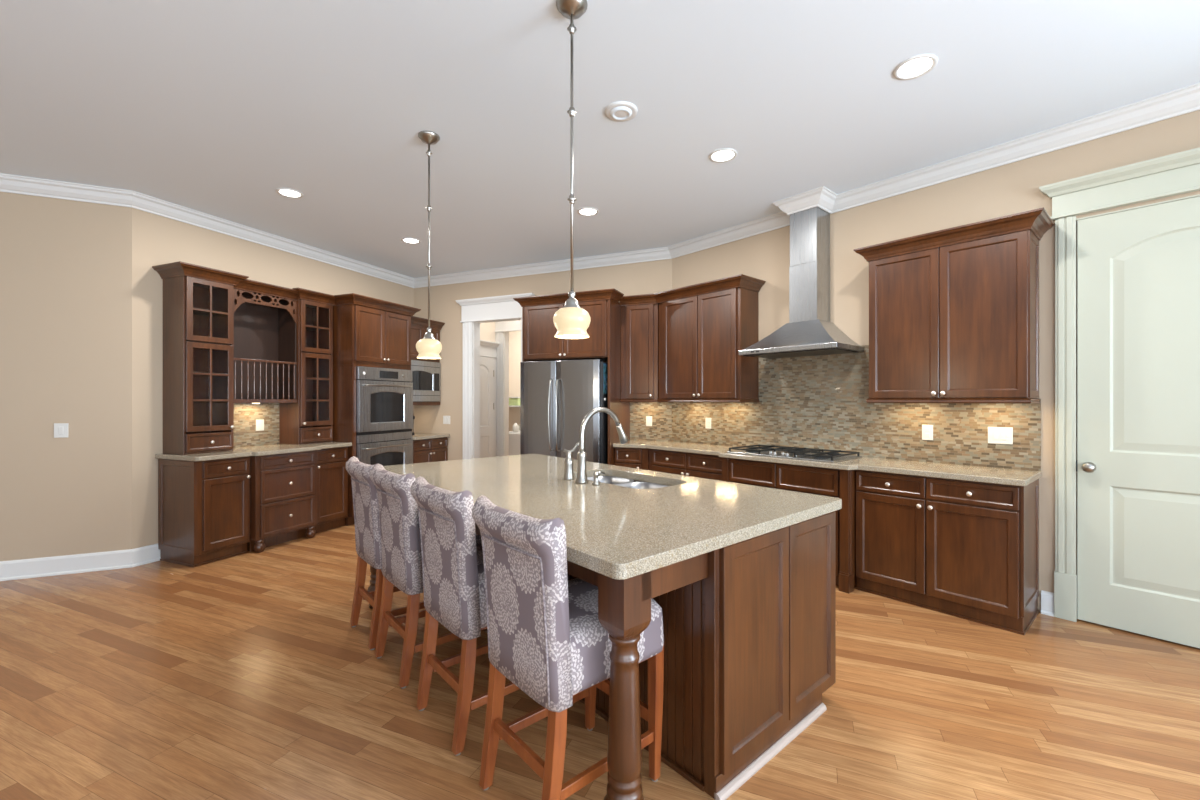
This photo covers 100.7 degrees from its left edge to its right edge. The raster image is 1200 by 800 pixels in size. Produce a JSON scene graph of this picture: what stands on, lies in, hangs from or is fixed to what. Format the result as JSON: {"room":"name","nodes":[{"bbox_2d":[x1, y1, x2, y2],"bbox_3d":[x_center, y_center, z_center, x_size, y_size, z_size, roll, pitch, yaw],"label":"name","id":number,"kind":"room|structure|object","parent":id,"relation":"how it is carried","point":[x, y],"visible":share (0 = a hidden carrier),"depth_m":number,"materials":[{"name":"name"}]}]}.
{"room":"kitchen","nodes":[
{"label":"kitchen","id":0,"kind":"room"},
{"bbox_2d":[0,192,131,560],"bbox_3d":[-5.358,-0.167,3.596,3.095,3.110,0.150,0,0,-24],"label":"wall","id":1,"kind":"structure","parent":0,"point":[66,265],"depth_m":3.99,"materials":[{"name":"beige paint"}]},
{"bbox_2d":[54,423,67,437],"bbox_3d":[-4.309,0.240,3.974,0.085,0.114,0.010,0,0,-24],"label":"light switch","id":2,"kind":"object","parent":1,"relation":"attached to","point":[60,429],"visible":1,"depth_m":3.97,"materials":[{"name":"white plastic"}]},
{"bbox_2d":[0,83,1199,287],"bbox_3d":[-1.279,-1.667,1.570,10.742,0.110,11.140,0,0,0],"label":"trim","id":3,"kind":"structure","parent":1,"relation":"attached to","point":[1185,100],"depth_m":4.08,"materials":[{"name":"white paint"}]},
{"bbox_2d":[132,208,413,548],"bbox_3d":[-3.362,-0.167,5.677,0.150,3.110,3.232,0,0,23],"label":"wall","id":4,"kind":"structure","parent":0,"point":[156,239],"depth_m":4.33,"materials":[{"name":"beige paint"}]},
{"bbox_2d":[0,544,159,580],"bbox_3d":[-6.283,1.315,0.516,2.246,0.145,8.792,0,0,19],"label":"baseboard","id":5,"kind":"structure","parent":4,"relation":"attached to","point":[98,561],"depth_m":4.00,"materials":[{"name":"white paint"}]},
{"bbox_2d":[233,403,278,447],"bbox_3d":[-3.552,0.226,5.014,0.009,0.475,0.662,0,0,23],"label":"backsplash","id":6,"kind":"structure","parent":4,"relation":"attached to","point":[246,415],"depth_m":5.07,"materials":[{"name":"tile"}]},
{"bbox_2d":[256,419,263,430],"bbox_3d":[-3.500,0.253,5.117,0.009,0.114,0.080,0,0,23],"label":"wall outlet","id":7,"kind":"object","parent":4,"relation":"attached to","point":[259,423],"visible":1,"depth_m":5.12,"materials":[{"name":"white plastic"}]},
{"bbox_2d":[233,279,297,403],"bbox_3d":[-3.388,-0.553,4.947,0.358,1.172,0.638,0,0,23],"label":"open shelf unit","id":8,"kind":"object","parent":4,"relation":"attached to","point":[265,315],"visible":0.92,"depth_m":5.07,"materials":[{"name":"brown wood"}]},
{"bbox_2d":[411,316,444,404],"bbox_3d":[-2.544,-0.507,6.710,0.563,1.143,0.665,0,0,23],"label":"upper cabinet","id":9,"kind":"object","parent":4,"relation":"attached to","point":[419,325],"visible":0.16,"depth_m":6.58,"materials":[{"name":"brown wood"}]},
{"bbox_2d":[411,360,440,401],"bbox_3d":[-2.560,-0.253,6.713,0.474,0.542,0.648,0,0,23],"label":"microwave oven","id":10,"kind":"object","parent":9,"relation":"in","point":[426,376],"visible":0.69,"depth_m":6.67,"materials":[{"name":"silver metal"}]},
{"bbox_2d":[480,322,494,341],"bbox_3d":[-1.764,-0.167,7.459,0.100,3.110,1.000,0,0,23],"label":"wall","id":11,"kind":"structure","parent":0,"point":[487,330],"depth_m":7.49,"materials":[{"name":"beige paint"}]},
{"bbox_2d":[480,356,493,457],"bbox_3d":[-1.739,0.363,7.340,0.036,2.030,0.560,0,0,23],"label":"door","id":12,"kind":"structure","parent":11,"relation":"in","point":[486,363],"depth_m":7.42,"materials":[{"name":"white paint"}]},
{"bbox_2d":[480,340,499,456],"bbox_3d":[-1.724,0.253,7.323,0.080,2.270,0.850,0,0,23],"label":"trim","id":13,"kind":"structure","parent":11,"relation":"attached to","point":[487,348],"depth_m":7.61,"materials":[{"name":"white paint"}]},
{"bbox_2d":[509,331,520,430],"bbox_3d":[-0.982,-0.167,9.191,3.300,3.110,0.100,0,0,23],"label":"wall","id":14,"kind":"structure","parent":0,"point":[514,336],"depth_m":9.41,"materials":[{"name":"beige paint"}]},
{"bbox_3d":[-1.097,0.150,9.023,2.380,0.115,0.300,0,0,23],"label":"wall shelf","id":15,"kind":"object","parent":14,"relation":"attached to","visible":0},
{"bbox_2d":[509,397,519,404],"bbox_3d":[-1.579,0.012,9.207,0.290,0.158,0.240,0,0,23],"label":"storage box","id":16,"kind":"object","parent":15,"relation":"on","point":[512,400],"visible":0.43,"depth_m":9.09,"materials":[{"name":"green"}]},
{"bbox_2d":[414,259,671,460],"bbox_3d":[-0.897,-0.167,6.465,3.795,3.110,0.151,0,0,23],"label":"wall","id":17,"kind":"structure","parent":0,"point":[650,277],"depth_m":6.80,"materials":[{"name":"beige paint"}]},
{"bbox_2d":[443,416,449,423],"bbox_3d":[-2.131,0.270,6.904,0.120,0.114,0.010,0,0,23],"label":"light switch","id":18,"kind":"object","parent":17,"relation":"attached to","point":[446,419],"visible":1,"depth_m":6.90,"materials":[{"name":"white plastic"}]},
{"bbox_2d":[456,293,534,458],"bbox_3d":[-1.368,0.013,6.622,1.195,2.750,0.230,0,0,23],"label":"trim","id":19,"kind":"structure","parent":17,"relation":"attached to","point":[475,311],"depth_m":6.73,"materials":[{"name":"white paint"}]},
{"bbox_2d":[619,294,658,401],"bbox_3d":[0.507,-0.563,5.563,0.503,1.162,0.403,0,0,23],"label":"upper cabinet","id":20,"kind":"object","parent":17,"relation":"attached to","point":[639,313],"visible":0.9,"depth_m":5.46,"materials":[{"name":"brown wood"}]},
{"bbox_2d":[646,416,651,425],"bbox_3d":[0.567,0.240,5.745,0.072,0.114,0.009,0,0,23],"label":"wall outlet","id":21,"kind":"object","parent":17,"relation":"attached to","point":[648,418],"visible":1,"depth_m":5.74,"materials":[{"name":"white plastic"}]},
{"bbox_2d":[630,402,671,440],"bbox_3d":[0.585,0.226,5.746,0.505,0.475,0.008,0,0,23],"label":"backsplash","id":22,"kind":"structure","parent":17,"relation":"attached to","point":[661,412],"depth_m":5.73,"materials":[{"name":"tile"}]},
{"bbox_2d":[0,0,1199,277],"bbox_3d":[-1.200,-1.772,3.450,12.400,0.100,16.100,0,0,0],"label":"ceiling","id":23,"kind":"structure","parent":0,"point":[211,107],"depth_m":2.81,"materials":[{"name":"white paint"}]},
{"bbox_2d":[276,188,303,197],"bbox_3d":[-2.571,-1.718,4.122,0.196,0.008,0.196,0,0,0],"label":"recessed light","id":24,"kind":"object","parent":23,"relation":"in","point":[291,193],"visible":1,"depth_m":4.12,"materials":[{"name":"white"}]},
{"bbox_2d":[401,238,420,243],"bbox_3d":[-2.035,-1.718,5.350,0.196,0.008,0.196,0,0,0],"label":"recessed light","id":25,"kind":"object","parent":23,"relation":"in","point":[406,240],"visible":1,"depth_m":5.34,"materials":[{"name":"white"}]},
{"bbox_2d":[416,131,441,358],"bbox_3d":[-1.114,-0.999,3.239,0.161,1.446,0.161,0,0,28],"label":"pendant light","id":26,"kind":"object","parent":23,"relation":"hanging from","point":[428,347],"visible":1,"depth_m":3.22,"materials":[{"name":"silver metal"}]},
{"bbox_2d":[553,0,590,338],"bbox_3d":[-0.122,-0.999,2.158,0.161,1.446,0.161,0,0,28],"label":"pendant light","id":27,"kind":"object","parent":23,"relation":"hanging from","point":[571,321],"visible":1,"depth_m":2.14,"materials":[{"name":"silver metal"}]},
{"bbox_2d":[577,207,598,215],"bbox_3d":[-0.109,-1.718,4.527,0.196,0.008,0.196,0,0,0],"label":"recessed light","id":28,"kind":"object","parent":23,"relation":"in","point":[586,211],"visible":1,"depth_m":4.52,"materials":[{"name":"white"}]},
{"bbox_2d":[605,101,636,121],"bbox_3d":[0.125,-1.710,2.958,0.196,0.024,0.196,0,0,0],"label":"recessed light","id":29,"kind":"object","parent":23,"relation":"in","point":[620,111],"visible":1,"depth_m":2.93,"materials":[{"name":"white paint"}]},
{"bbox_2d":[709,148,736,162],"bbox_3d":[0.864,-1.718,3.490,0.196,0.008,0.196,0,0,0],"label":"recessed light","id":30,"kind":"object","parent":23,"relation":"in","point":[722,155],"visible":1,"depth_m":3.48,"materials":[{"name":"white"}]},
{"bbox_2d":[893,54,937,79],"bbox_3d":[1.627,-1.718,2.566,0.196,0.008,0.196,0,0,0],"label":"recessed light","id":31,"kind":"object","parent":23,"relation":"in","point":[916,66],"visible":1,"depth_m":2.56,"materials":[{"name":"white paint"}]},
{"bbox_2d":[0,524,1199,799],"bbox_3d":[-1.200,1.438,3.450,12.400,0.100,16.100,0,0,0],"label":"floor","id":32,"kind":"structure","parent":0,"point":[247,676],"depth_m":2.25,"materials":[{"name":"brown wood"}]},
{"bbox_2d":[158,456,250,566],"bbox_3d":[-3.492,0.946,4.411,0.578,0.885,0.450,0,0,23],"label":"base cabinet","id":33,"kind":"object","parent":32,"relation":"on","point":[204,506],"visible":0.95,"depth_m":4.25,"materials":[{"name":"brown wood"}]},
{"bbox_2d":[247,450,316,552],"bbox_3d":[-3.255,0.946,4.889,0.648,0.885,0.612,0,0,23],"label":"base cabinet","id":34,"kind":"object","parent":32,"relation":"on","point":[283,487],"visible":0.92,"depth_m":4.73,"materials":[{"name":"brown wood"}]},
{"bbox_2d":[155,442,351,460],"bbox_3d":[-3.260,0.482,4.870,0.653,0.038,1.510,0,0,23],"label":"countertop","id":35,"kind":"structure","parent":34,"relation":"on","point":[261,450],"depth_m":4.60,"materials":[{"name":"stone"}]},
{"bbox_2d":[152,261,248,454],"bbox_3d":[-3.567,-0.346,4.458,0.403,1.619,0.550,0,0,23],"label":"tall cabinet","id":36,"kind":"object","parent":35,"relation":"on","point":[198,301],"visible":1,"depth_m":4.33,"materials":[{"name":"brown wood"}]},
{"bbox_2d":[186,340,228,344],"bbox_3d":[-3.621,-0.512,4.481,0.266,0.018,0.364,0,0,23],"label":"shelf","id":37,"kind":"object","parent":36,"relation":"attached to","point":[186,340],"depth_m":4.43,"materials":[{"name":"brown wood"}]},
{"bbox_2d":[279,288,335,444],"bbox_3d":[-3.178,-0.346,5.393,0.403,1.619,0.494,0,0,23],"label":"tall cabinet","id":38,"kind":"object","parent":35,"relation":"on","point":[309,420],"visible":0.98,"depth_m":5.32,"materials":[{"name":"brown wood"}]},
{"bbox_2d":[300,351,328,354],"bbox_3d":[-3.221,-0.512,5.442,0.266,0.018,0.367,0,0,23],"label":"shelf","id":39,"kind":"object","parent":38,"relation":"attached to","point":[300,351],"depth_m":5.39,"materials":[{"name":"brown wood"}]},
{"bbox_2d":[314,446,347,532],"bbox_3d":[-3.086,0.946,5.386,0.578,0.885,0.430,0,0,23],"label":"base cabinet","id":40,"kind":"object","parent":32,"relation":"on","point":[332,474],"visible":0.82,"depth_m":5.30,"materials":[{"name":"brown wood"}]},
{"bbox_2d":[333,293,420,525],"bbox_3d":[-2.786,0.115,5.972,0.683,2.547,1.026,0,0,23],"label":"tall cabinet","id":41,"kind":"object","parent":32,"relation":"on","point":[367,331],"visible":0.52,"depth_m":5.57,"materials":[{"name":"brown wood"}]},
{"bbox_2d":[356,366,412,465],"bbox_3d":[-2.742,0.332,5.980,0.641,1.424,0.817,0,0,23],"label":"double wall oven","id":42,"kind":"object","parent":41,"relation":"in","point":[384,396],"visible":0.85,"depth_m":5.84,"materials":[{"name":"silver metal"}]},
{"bbox_2d":[346,456,424,649],"bbox_3d":[-1.209,0.868,3.075,0.585,1.041,0.475,0,0,-41],"label":"counter stool","id":43,"kind":"object","parent":32,"relation":"on","point":[367,536],"visible":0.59,"depth_m":2.86,"materials":[{"name":"fabric"}]},
{"bbox_2d":[370,464,486,687],"bbox_3d":[-0.890,0.868,2.707,0.585,1.041,0.475,0,0,-41],"label":"counter stool","id":44,"kind":"object","parent":32,"relation":"on","point":[398,515],"visible":0.64,"depth_m":2.45,"materials":[{"name":"fabric"}]},
{"bbox_2d":[413,437,447,462],"bbox_3d":[-2.504,0.946,6.694,0.648,0.885,0.665,0,0,23],"label":"base cabinet","id":45,"kind":"object","parent":32,"relation":"on","point":[434,449],"visible":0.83,"depth_m":6.57,"materials":[{"name":"brown wood"}]},
{"bbox_2d":[411,433,449,439],"bbox_3d":[-2.502,0.482,6.694,0.653,0.038,0.668,0,0,23],"label":"countertop","id":46,"kind":"structure","parent":45,"relation":"on","point":[417,436],"depth_m":6.59,"materials":[{"name":"stone"}]},
{"bbox_2d":[410,476,519,755],"bbox_3d":[-0.498,0.868,2.254,0.585,1.041,0.475,0,0,-41],"label":"counter stool","id":47,"kind":"object","parent":32,"relation":"on","point":[452,565],"visible":0.64,"depth_m":2.00,"materials":[{"name":"fabric"}]},
{"bbox_2d":[509,424,519,455],"bbox_3d":[-1.317,0.908,8.889,0.680,0.920,0.640,0,0,23],"label":"washing machine","id":48,"kind":"object","parent":32,"relation":"on","point":[514,437],"visible":0.09,"depth_m":8.62,"materials":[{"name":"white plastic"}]},
{"bbox_2d":[513,423,518,431],"bbox_3d":[-1.484,0.473,8.753,0.110,0.155,0.110,0,0,23],"label":"jug","id":49,"kind":"object","parent":48,"relation":"on","point":[515,426],"visible":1,"depth_m":8.71,"materials":[{"name":"white plastic"}]},
{"bbox_2d":[520,359,607,463],"bbox_3d":[-0.326,0.463,5.691,0.997,1.810,0.784,0,0,23],"label":"refrigerator","id":50,"kind":"object","parent":32,"relation":"on","point":[556,397],"visible":0.55,"depth_m":5.38,"materials":[{"name":"silver metal"}]},
{"bbox_2d":[604,364,606,393],"bbox_3d":[0.059,-0.232,5.317,0.004,0.320,0.100,0,0,23],"label":"sheet","id":51,"kind":"object","parent":50,"relation":"attached to","point":[605,365],"visible":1,"depth_m":5.31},
{"bbox_2d":[472,495,663,799],"bbox_3d":[-0.106,0.868,1.801,0.585,1.041,0.475,0,0,-41],"label":"counter stool","id":52,"kind":"object","parent":32,"relation":"on","point":[546,635],"visible":0.92,"depth_m":1.61,"materials":[{"name":"fabric"}]},
{"bbox_2d":[513,288,629,464],"bbox_3d":[-0.283,0.111,5.737,1.235,2.554,0.703,0,0,23],"label":"cabinet","id":53,"kind":"object","parent":32,"relation":"on","point":[539,343],"visible":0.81,"depth_m":5.47,"materials":[{"name":"brown wood"}]},
{"bbox_2d":[367,480,835,799],"bbox_3d":[-0.252,0.949,2.842,1.337,0.879,2.588,0,0,-41],"label":"kitchen island","id":54,"kind":"object","parent":32,"relation":"on","point":[749,626],"visible":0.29,"depth_m":1.85,"materials":[{"name":"brown wood"}]},
{"bbox_2d":[383,454,841,579],"bbox_3d":[-0.263,0.485,2.867,1.450,0.045,2.643,0,0,-41],"label":"island countertop","id":55,"kind":"structure","parent":54,"relation":"on","point":[617,532],"depth_m":2.19,"materials":[{"name":"stone"}]},
{"bbox_2d":[563,442,578,479],"bbox_3d":[-0.164,0.350,2.917,0.106,0.226,0.068,0,0,-16],"label":"lever","id":56,"kind":"object","parent":55,"relation":"on","point":[568,463],"visible":0.97,"depth_m":2.89,"materials":[{"name":"silver metal"}]},
{"bbox_2d":[592,471,604,484],"bbox_3d":[-0.007,0.426,2.746,0.086,0.074,0.048,0,0,-41],"label":"soap dispenser","id":57,"kind":"object","parent":55,"relation":"on","point":[595,473],"visible":1,"depth_m":2.72,"materials":[{"name":"silver metal"}]},
{"bbox_2d":[575,407,628,483],"bbox_3d":[0.019,0.251,2.901,0.397,0.424,0.076,0,0,-41],"label":"kitchen faucet","id":58,"kind":"object","parent":55,"relation":"on","point":[581,455],"visible":1,"depth_m":2.79,"materials":[{"name":"silver metal"}]},
{"bbox_2d":[587,476,667,488],"bbox_3d":[0.134,0.604,2.974,0.420,0.190,0.770,0,0,-41],"label":"sink","id":59,"kind":"object","parent":55,"relation":"in","point":[619,481],"visible":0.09,"depth_m":3.09,"materials":[{"name":"grey metal"}]},
{"bbox_2d":[614,447,648,469],"bbox_3d":[0.477,0.946,5.491,0.503,0.885,0.558,0,0,23],"label":"base cabinet","id":60,"kind":"object","parent":32,"relation":"on","point":[638,458],"visible":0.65,"depth_m":5.28,"materials":[{"name":"brown wood"}]},
{"bbox_2d":[649,449,721,480],"bbox_3d":[0.969,0.946,5.049,0.558,0.885,1.106,0,0,-41],"label":"base cabinet","id":61,"kind":"object","parent":32,"relation":"on","point":[705,466],"visible":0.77,"depth_m":4.83,"materials":[{"name":"brown wood"}]},
{"bbox_2d":[722,457,856,593],"bbox_3d":[1.663,0.946,4.189,0.633,0.885,1.100,0,0,-41],"label":"base cabinet","id":62,"kind":"object","parent":32,"relation":"on","point":[836,483],"visible":0.31,"depth_m":3.73,"materials":[{"name":"brown wood"}]},
{"bbox_2d":[613,440,1041,486],"bbox_3d":[1.475,0.482,4.408,0.717,0.038,3.624,0,0,-43],"label":"countertop","id":63,"kind":"structure","parent":62,"relation":"on","point":[1016,477],"depth_m":3.59,"materials":[{"name":"stone"}]},
{"bbox_2d":[727,445,861,462],"bbox_3d":[1.625,0.439,4.220,0.515,0.047,0.940,0,0,-41],"label":"gas cooktop","id":64,"kind":"object","parent":63,"relation":"in","point":[812,454],"visible":1,"depth_m":4.12,"materials":[{"name":"metal"}]},
{"bbox_2d":[856,470,1038,634],"bbox_3d":[2.362,0.946,3.440,0.558,0.885,0.953,0,0,-41],"label":"base cabinet","id":65,"kind":"object","parent":32,"relation":"on","point":[968,550],"visible":0.98,"depth_m":3.20,"materials":[{"name":"brown wood"}]},
{"bbox_2d":[672,110,1199,611],"bbox_3d":[2.545,-0.167,3.772,0.150,3.110,5.100,0,0,-41],"label":"wall","id":66,"kind":"structure","parent":0,"point":[1011,188],"depth_m":3.56,"materials":[{"name":"beige paint"}]},
{"bbox_2d":[705,418,710,428],"bbox_3d":[1.145,0.240,5.256,0.009,0.114,0.072,0,0,-41],"label":"wall outlet","id":67,"kind":"object","parent":66,"relation":"attached to","point":[707,420],"visible":1,"depth_m":5.25,"materials":[{"name":"white plastic"}]},
{"bbox_2d":[654,274,765,401],"bbox_3d":[1.050,-0.563,5.074,0.403,1.162,1.174,0,0,-41],"label":"upper cabinet","id":68,"kind":"object","parent":66,"relation":"attached to","point":[704,327],"visible":1,"depth_m":4.86,"materials":[{"name":"brown wood"}]},
{"bbox_2d":[739,207,863,358],"bbox_3d":[1.699,-1.018,4.249,0.503,1.248,0.863,0,0,-41],"label":"range hood","id":69,"kind":"object","parent":66,"relation":"attached to","point":[809,331],"visible":0.98,"depth_m":4.20,"materials":[{"name":"metal"}]},
{"bbox_2d":[672,345,1040,470],"bbox_3d":[1.852,0.005,4.452,0.009,0.915,3.165,0,0,-41],"label":"backsplash","id":70,"kind":"structure","parent":66,"relation":"attached to","point":[819,401],"depth_m":4.19,"materials":[{"name":"tile"}]},
{"bbox_2d":[922,425,932,439],"bbox_3d":[2.461,0.240,3.736,0.009,0.114,0.072,0,0,-41],"label":"wall outlet","id":71,"kind":"object","parent":66,"relation":"attached to","point":[927,430],"visible":1,"depth_m":3.73,"materials":[{"name":"white plastic"}]},
{"bbox_2d":[854,207,1053,402],"bbox_3d":[2.426,-0.563,3.485,0.403,1.162,1.083,0,0,-41],"label":"upper cabinet","id":72,"kind":"object","parent":66,"relation":"attached to","point":[954,311],"visible":1,"depth_m":3.33,"materials":[{"name":"brown wood"}]},
{"bbox_2d":[988,427,1012,443],"bbox_3d":[2.744,0.240,3.409,0.010,0.114,0.135,0,0,-41],"label":"light switch","id":73,"kind":"object","parent":66,"relation":"attached to","point":[997,435],"visible":1,"depth_m":3.41,"materials":[{"name":"white plastic"}]},
{"bbox_2d":[1041,590,1053,616],"bbox_3d":[2.904,1.315,3.221,0.028,0.145,0.068,0,0,-41],"label":"baseboard","id":74,"kind":"structure","parent":66,"relation":"attached to","point":[1047,598],"depth_m":3.22,"materials":[{"name":"white paint"}]},
{"bbox_2d":[1039,147,1199,621],"bbox_3d":[3.269,0.005,2.756,0.085,2.765,1.250,0,0,-41],"label":"trim","id":75,"kind":"structure","parent":66,"relation":"attached to","point":[1174,174],"depth_m":3.13,"materials":[{"name":"grey paint"}]},
{"bbox_2d":[1076,196,1199,647],"bbox_3d":[3.289,0.121,2.782,0.111,2.510,0.919,0,0,-41],"label":"door","id":76,"kind":"structure","parent":66,"relation":"in","point":[1138,460],"depth_m":2.93,"materials":[{"name":"grey paint"}]},
{"bbox_2d":[1076,194,1199,220],"bbox_3d":[3.357,0.122,2.833,0.152,2.532,0.918,0,0,-41],"label":"trim","id":77,"kind":"structure","parent":66,"relation":"attached to","point":[1198,194],"depth_m":2.92,"materials":[{"name":"grey paint"}]},
{"bbox_3d":[-0.876,-0.167,7.450,1.540,3.110,0.120,0,0,23],"label":"wall","id":78,"kind":"structure","parent":0,"visible":0},
{"bbox_2d":[495,320,520,456],"bbox_3d":[-1.094,0.043,7.500,1.210,2.690,0.200,0,0,23],"label":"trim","id":79,"kind":"structure","parent":78,"relation":"attached to","point":[502,329],"depth_m":7.65,"materials":[{"name":"white paint"}]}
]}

